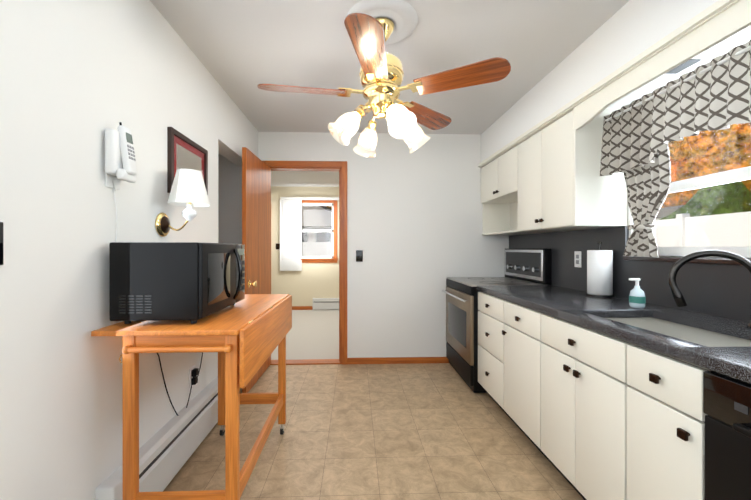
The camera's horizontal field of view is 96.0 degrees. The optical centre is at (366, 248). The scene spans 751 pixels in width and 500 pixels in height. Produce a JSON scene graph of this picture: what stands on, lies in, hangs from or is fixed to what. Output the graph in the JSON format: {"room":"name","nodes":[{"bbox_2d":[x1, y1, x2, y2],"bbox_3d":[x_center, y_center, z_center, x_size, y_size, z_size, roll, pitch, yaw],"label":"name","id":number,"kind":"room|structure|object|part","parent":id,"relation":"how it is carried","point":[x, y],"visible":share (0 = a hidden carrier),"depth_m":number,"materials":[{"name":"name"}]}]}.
{"room":"kitchen","nodes":[
{"label":"kitchen","id":0,"kind":"room"},
{"bbox_2d":[0,0,257,499],"bbox_3d":[-1.272,0.001,0.839,0.470,2.440,5.620,0,0,-2],"label":"wall","id":1,"kind":"structure","parent":0,"point":[78,78],"depth_m":1.25,"materials":[{"name":"white paint"}]},
{"bbox_2d":[0,222,2,264],"bbox_3d":[-1.031,-0.014,0.927,0.017,0.122,0.075,0,0,-2],"label":"switch plate","id":2,"kind":"object","parent":1,"relation":"attached to","point":[1,243],"visible":1,"depth_m":0.96,"materials":[{"name":"black plastic"}]},
{"bbox_2d":[105,122,136,241],"bbox_3d":[-1.011,-0.152,1.403,0.089,0.744,0.120,0,0,-2],"label":"phone","id":3,"kind":"object","parent":1,"relation":"attached to","point":[120,160],"visible":0.85,"depth_m":1.38,"materials":[{"name":"white plastic"}]},
{"bbox_2d":[95,377,217,499],"bbox_3d":[-1.036,1.068,1.888,0.074,0.280,1.160,0,0,-2],"label":"baseboard heater","id":4,"kind":"object","parent":1,"relation":"attached to","point":[167,450],"visible":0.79,"depth_m":1.75,"materials":[{"name":"white metal"}]},
{"bbox_2d":[157,353,178,415],"bbox_3d":[-1.051,0.719,1.764,0.035,0.404,0.198,0,0,-2],"label":"cord","id":5,"kind":"object","parent":1,"relation":"attached to","point":[157,353],"depth_m":1.78,"materials":[{"name":"black plastic"}]},
{"bbox_2d":[155,169,209,236],"bbox_3d":[-0.949,-0.233,1.770,0.240,0.344,0.200,0,0,-2],"label":"lamp","id":6,"kind":"object","parent":1,"relation":"attached to","point":[188,190],"visible":1,"depth_m":1.72,"materials":[{"name":"white fabric"}]},
{"bbox_2d":[167,127,207,194],"bbox_3d":[-1.067,-0.478,2.041,0.022,0.355,0.450,0,0,-2],"label":"picture frame","id":7,"kind":"object","parent":1,"relation":"attached to","point":[184,152],"visible":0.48,"depth_m":1.96,"materials":[{"name":"brown wood"}]},
{"bbox_2d":[186,352,202,407],"bbox_3d":[-1.061,0.791,2.054,0.035,0.254,0.205,0,0,-2],"label":"outlet","id":8,"kind":"object","parent":1,"relation":"attached to","point":[193,374],"depth_m":2.07,"materials":[{"name":"white plastic"}]},
{"bbox_2d":[242,147,270,392],"bbox_3d":[-1.022,0.185,3.165,0.167,2.043,0.758,0,0,-2],"label":"door","id":9,"kind":"structure","parent":1,"relation":"in","point":[256,206],"depth_m":3.06,"materials":[{"name":"brown wood"}]},
{"bbox_2d":[271,186,338,309],"bbox_3d":[-1.050,-0.003,5.239,5.380,2.440,3.200,0,0,-2],"label":"wall","id":10,"kind":"structure","parent":0,"point":[307,284],"depth_m":6.68,"materials":[{"name":"beige paint"}]},
{"bbox_2d":[292,306,312,309],"bbox_3d":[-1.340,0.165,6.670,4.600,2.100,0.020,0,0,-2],"label":"baseboard","id":11,"kind":"structure","parent":10,"relation":"attached to","point":[302,307],"depth_m":6.67,"materials":[{"name":"brown wood"}]},
{"bbox_2d":[294,200,337,262],"bbox_3d":[-1.111,-0.342,6.720,1.100,1.245,0.155,0,0,-2],"label":"window","id":12,"kind":"structure","parent":10,"relation":"in","point":[333,258],"depth_m":6.73,"materials":[{"name":"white wood"}]},
{"bbox_2d":[280,197,338,270],"bbox_3d":[-1.116,-0.285,6.637,1.156,1.440,0.050,0,0,-2],"label":"blinds","id":13,"kind":"object","parent":12,"relation":"attached to","point":[290,229],"visible":0.98,"depth_m":6.62,"materials":[{"name":"white"}]},
{"bbox_2d":[313,298,338,309],"bbox_3d":[-0.474,1.088,6.673,1.170,0.225,0.075,0,0,-2],"label":"baseboard heater","id":14,"kind":"object","parent":10,"relation":"attached to","point":[325,303],"visible":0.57,"depth_m":6.63,"materials":[{"name":"white metal"}]},
{"bbox_2d":[163,363,583,499],"bbox_3d":[-0.072,1.251,0.882,3.730,0.060,5.620,0,0,-2],"label":"floor","id":15,"kind":"structure","parent":0,"point":[431,431],"depth_m":2.09,"materials":[{"name":"tile"}]},
{"bbox_2d":[91,294,291,499],"bbox_3d":[-0.761,0.762,1.761,0.559,0.913,1.004,0,0,-2],"label":"cart","id":16,"kind":"object","parent":15,"relation":"on","point":[245,338],"visible":0.88,"depth_m":1.31,"materials":[{"name":"brown wood"}]},
{"bbox_2d":[109,242,244,323],"bbox_3d":[-0.822,0.140,1.602,0.402,0.330,0.536,0,0,-2],"label":"microwave","id":17,"kind":"object","parent":16,"relation":"on","point":[193,282],"visible":1,"depth_m":1.34,"materials":[{"name":"black plastic"}]},
{"bbox_2d":[478,291,501,408],"bbox_3d":[1.256,0.782,2.573,0.652,0.874,0.490,0,0,-2],"label":"base cabinet","id":18,"kind":"object","parent":15,"relation":"on","point":[490,306],"depth_m":2.54,"materials":[{"name":"white wood"}]},
{"bbox_2d":[442,249,550,392],"bbox_3d":[1.167,0.609,3.196,0.739,1.218,0.758,0,0,-2],"label":"range","id":19,"kind":"object","parent":15,"relation":"on","point":[527,266],"visible":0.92,"depth_m":3.02,"materials":[{"name":"black metal"}]},
{"bbox_2d":[502,299,537,448],"bbox_3d":[1.272,0.783,2.099,0.652,0.874,0.460,0,0,-2],"label":"base cabinet","id":20,"kind":"object","parent":15,"relation":"on","point":[519,322],"depth_m":2.08,"materials":[{"name":"white wood"}]},
{"bbox_2d":[538,311,724,499],"bbox_3d":[1.290,0.783,1.576,0.652,0.874,0.585,0,0,-2],"label":"base cabinet","id":21,"kind":"object","parent":15,"relation":"on","point":[591,414],"depth_m":1.53,"materials":[{"name":"white wood"}]},
{"bbox_2d":[618,335,750,499],"bbox_3d":[1.306,0.784,1.142,0.652,0.874,0.285,0,0,-2],"label":"base cabinet","id":22,"kind":"object","parent":15,"relation":"on","point":[661,417],"depth_m":1.14,"materials":[{"name":"white wood"}]},
{"bbox_2d":[477,226,750,383],"bbox_3d":[1.299,0.105,1.192,0.663,0.483,4.848,0,0,-2],"label":"countertop","id":23,"kind":"structure","parent":22,"relation":"on","point":[717,297],"depth_m":1.69,"materials":[{"name":"black stone"}]},
{"bbox_2d":[574,251,580,267],"bbox_3d":[1.561,0.079,2.498,0.008,0.118,0.072,0,0,-2],"label":"outlet","id":24,"kind":"object","parent":23,"relation":"attached to","point":[577,258],"visible":1,"depth_m":2.50,"materials":[{"name":"white plastic"}]},
{"bbox_2d":[586,242,613,297],"bbox_3d":[1.494,0.130,2.166,0.150,0.349,0.150,0,0,-2],"label":"paper towel holder","id":25,"kind":"object","parent":23,"relation":"on","point":[599,273],"visible":0.98,"depth_m":2.11,"materials":[{"name":"white paper"}]},
{"bbox_2d":[629,278,645,307],"bbox_3d":[1.400,0.230,1.752,0.074,0.151,0.069,0,0,-2],"label":"soap dispenser","id":26,"kind":"object","parent":23,"relation":"on","point":[637,297],"visible":1,"depth_m":1.73,"materials":[{"name":"white plastic"}]},
{"bbox_2d":[668,250,750,327],"bbox_3d":[1.429,0.156,1.351,0.248,0.299,0.240,0,0,-2],"label":"faucet","id":27,"kind":"object","parent":23,"relation":"on","point":[679,299],"visible":1,"depth_m":1.42,"materials":[{"name":"black metal"}]},
{"bbox_2d":[703,371,750,499],"bbox_3d":[1.302,0.785,0.699,0.675,0.871,0.594,0,0,-2],"label":"dishwasher","id":28,"kind":"object","parent":15,"relation":"on","point":[727,405],"visible":0.92,"depth_m":0.92,"materials":[{"name":"black plastic"}]},
{"bbox_2d":[258,132,510,357],"bbox_3d":[0.207,-0.002,3.642,2.680,2.440,0.120,0,0,-2],"label":"wall","id":29,"kind":"structure","parent":0,"point":[414,228],"depth_m":3.59,"materials":[{"name":"white paint"}]},
{"bbox_2d":[263,161,346,364],"bbox_3d":[-0.659,0.151,3.612,0.908,2.135,0.152,0,0,-2],"label":"door frame","id":30,"kind":"structure","parent":29,"relation":"attached to","point":[340,167],"depth_m":3.55,"materials":[{"name":"brown wood"}]},
{"bbox_2d":[356,250,362,261],"bbox_3d":[-0.076,0.078,3.563,0.072,0.118,0.017,0,0,-2],"label":"switch plate","id":31,"kind":"object","parent":29,"relation":"attached to","point":[359,255],"visible":1,"depth_m":3.57,"materials":[{"name":"black plastic"}]},
{"bbox_2d":[347,357,448,363],"bbox_3d":[-0.081,1.186,3.567,2.100,0.065,0.012,0,0,-2],"label":"baseboard","id":32,"kind":"structure","parent":29,"relation":"attached to","point":[396,360],"depth_m":3.58,"materials":[{"name":"brown wood"}]},
{"bbox_2d":[150,0,628,186],"bbox_3d":[-0.877,-1.251,2.442,5.230,0.060,8.800,0,0,-2],"label":"ceiling","id":33,"kind":"structure","parent":0,"point":[241,50],"depth_m":2.08,"materials":[{"name":"white paint"}]},
{"bbox_2d":[257,0,510,157],"bbox_3d":[0.048,-0.878,1.803,1.214,0.681,1.226,0,0,-2],"label":"ceiling fan","id":34,"kind":"object","parent":33,"relation":"hanging from","point":[374,28],"visible":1,"depth_m":1.71,"materials":[{"name":"brown wood"}]},
{"bbox_3d":[-0.337,-0.826,1.759,0.445,0.006,0.150,0,14,-9],"label":"blade","id":35,"kind":"part","parent":34,"relation":"part of","materials":[{"name":"brown wood"}]},
{"bbox_3d":[0.014,-0.826,1.408,0.150,0.006,0.445,14,2,9],"label":"blade","id":36,"kind":"part","parent":34,"relation":"part of","materials":[{"name":"brown wood"}]},
{"bbox_3d":[0.379,-0.826,2.124,0.445,0.006,0.150,0,-14,-45],"label":"blade","id":37,"kind":"part","parent":34,"relation":"part of","materials":[{"name":"brown wood"}]},
{"label":"blade","id":38,"kind":"part","parent":34,"relation":"part of","materials":[{"name":"brown wood"}]},
{"bbox_2d":[478,0,750,167],"bbox_3d":[1.461,-1.039,0.947,0.356,0.359,5.348,0,0,-2],"label":"soffit bulkhead","id":39,"kind":"object","parent":33,"relation":"attached to","point":[628,36],"visible":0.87,"depth_m":1.80,"materials":[{"name":"white paint"}]},
{"bbox_2d":[521,205,628,234],"bbox_3d":[1.717,0.001,0.943,0.150,2.440,5.620,0,0,-2],"label":"wall","id":40,"kind":"structure","parent":0,"point":[606,227],"depth_m":2.10,"materials":[{"name":"white paint"}]},
{"bbox_2d":[481,148,512,205],"bbox_3d":[1.396,-0.673,3.211,0.327,0.385,0.816,0,0,-2],"label":"upper cabinet","id":41,"kind":"object","parent":40,"relation":"attached to","point":[497,176],"depth_m":3.21,"materials":[{"name":"white paint"}]},
{"bbox_2d":[513,110,617,233],"bbox_3d":[1.423,-0.503,2.443,0.327,0.725,0.720,0,0,-2],"label":"upper cabinet","id":42,"kind":"object","parent":40,"relation":"attached to","point":[527,186],"depth_m":2.38,"materials":[{"name":"white paint"}]},
{"bbox_2d":[574,0,750,225],"bbox_3d":[1.493,-0.501,0.429,0.327,0.725,3.310,0,0,-2],"label":"valance board","id":43,"kind":"object","parent":40,"relation":"attached to","point":[599,200],"visible":0.94,"depth_m":2.00,"materials":[{"name":"white paint"}]},
{"bbox_2d":[600,39,750,175],"bbox_3d":[1.482,-0.494,1.208,0.076,0.620,1.708,0,0,-2],"label":"curtain valance","id":44,"kind":"object","parent":43,"relation":"hanging from","point":[714,93],"visible":1,"depth_m":1.57,"materials":[{"name":"white fabric"}]},
{"bbox_2d":[629,123,750,258],"bbox_3d":[1.705,-0.374,1.275,0.150,0.890,1.585,0,0,-2],"label":"window","id":45,"kind":"structure","parent":40,"relation":"in","point":[729,176],"depth_m":1.68,"materials":[{"name":"white plastic"}]},
{"bbox_2d":[623,142,670,256],"bbox_3d":[1.539,-0.360,1.885,0.124,0.810,0.340,0,0,-2],"label":"curtain","id":46,"kind":"object","parent":45,"relation":"hanging from","point":[648,186],"visible":0.62,"depth_m":1.85,"materials":[{"name":"white fabric"}]},
{"bbox_2d":[624,256,750,264],"bbox_3d":[1.658,0.059,1.263,0.125,0.022,1.605,0,0,-2],"label":"window sill ledge","id":47,"kind":"object","parent":45,"relation":"attached to","point":[701,260],"visible":0.88,"depth_m":1.65,"materials":[{"name":"grey stone"}]},
{"label":"outside","id":48,"kind":"structure","parent":0,"visible":0},
{"bbox_3d":[3.384,1.480,17.552,70.000,0.050,55.000,0,0,-2],"label":"ground","id":49,"kind":"structure","parent":48,"visible":0},
{"bbox_2d":[302,206,331,255],"bbox_3d":[-3.696,-0.797,19.705,20.000,4.500,14.800,0,0,-2],"label":"scenery","id":50,"kind":"object","parent":49,"relation":"on","point":[321,247],"depth_m":19.43,"materials":[{"name":"white"}]},
{"bbox_2d":[326,123,750,219],"bbox_3d":[8.694,-7.511,17.739,38.456,17.932,29.153,0,0,-2],"label":"scenery","id":51,"kind":"object","parent":49,"relation":"on","point":[720,156],"depth_m":8.45,"materials":[{"name":"orange plant"}]},
{"bbox_2d":[655,211,750,246],"bbox_3d":[5.547,0.409,13.184,0.140,2.100,34.120,0,0,-2],"label":"fence","id":52,"kind":"object","parent":49,"relation":"on","point":[692,233],"depth_m":5.78,"materials":[{"name":"white plastic"}]},
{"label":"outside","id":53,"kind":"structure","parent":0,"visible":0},
{"bbox_2d":[271,310,338,359],"bbox_3d":[-1.287,1.245,5.167,4.600,0.064,3.030,0,0,-2],"label":"floor carpet","id":54,"kind":"object","parent":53,"point":[312,334],"visible":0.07,"depth_m":4.66,"materials":[{"name":"grey carpet"}]}
]}

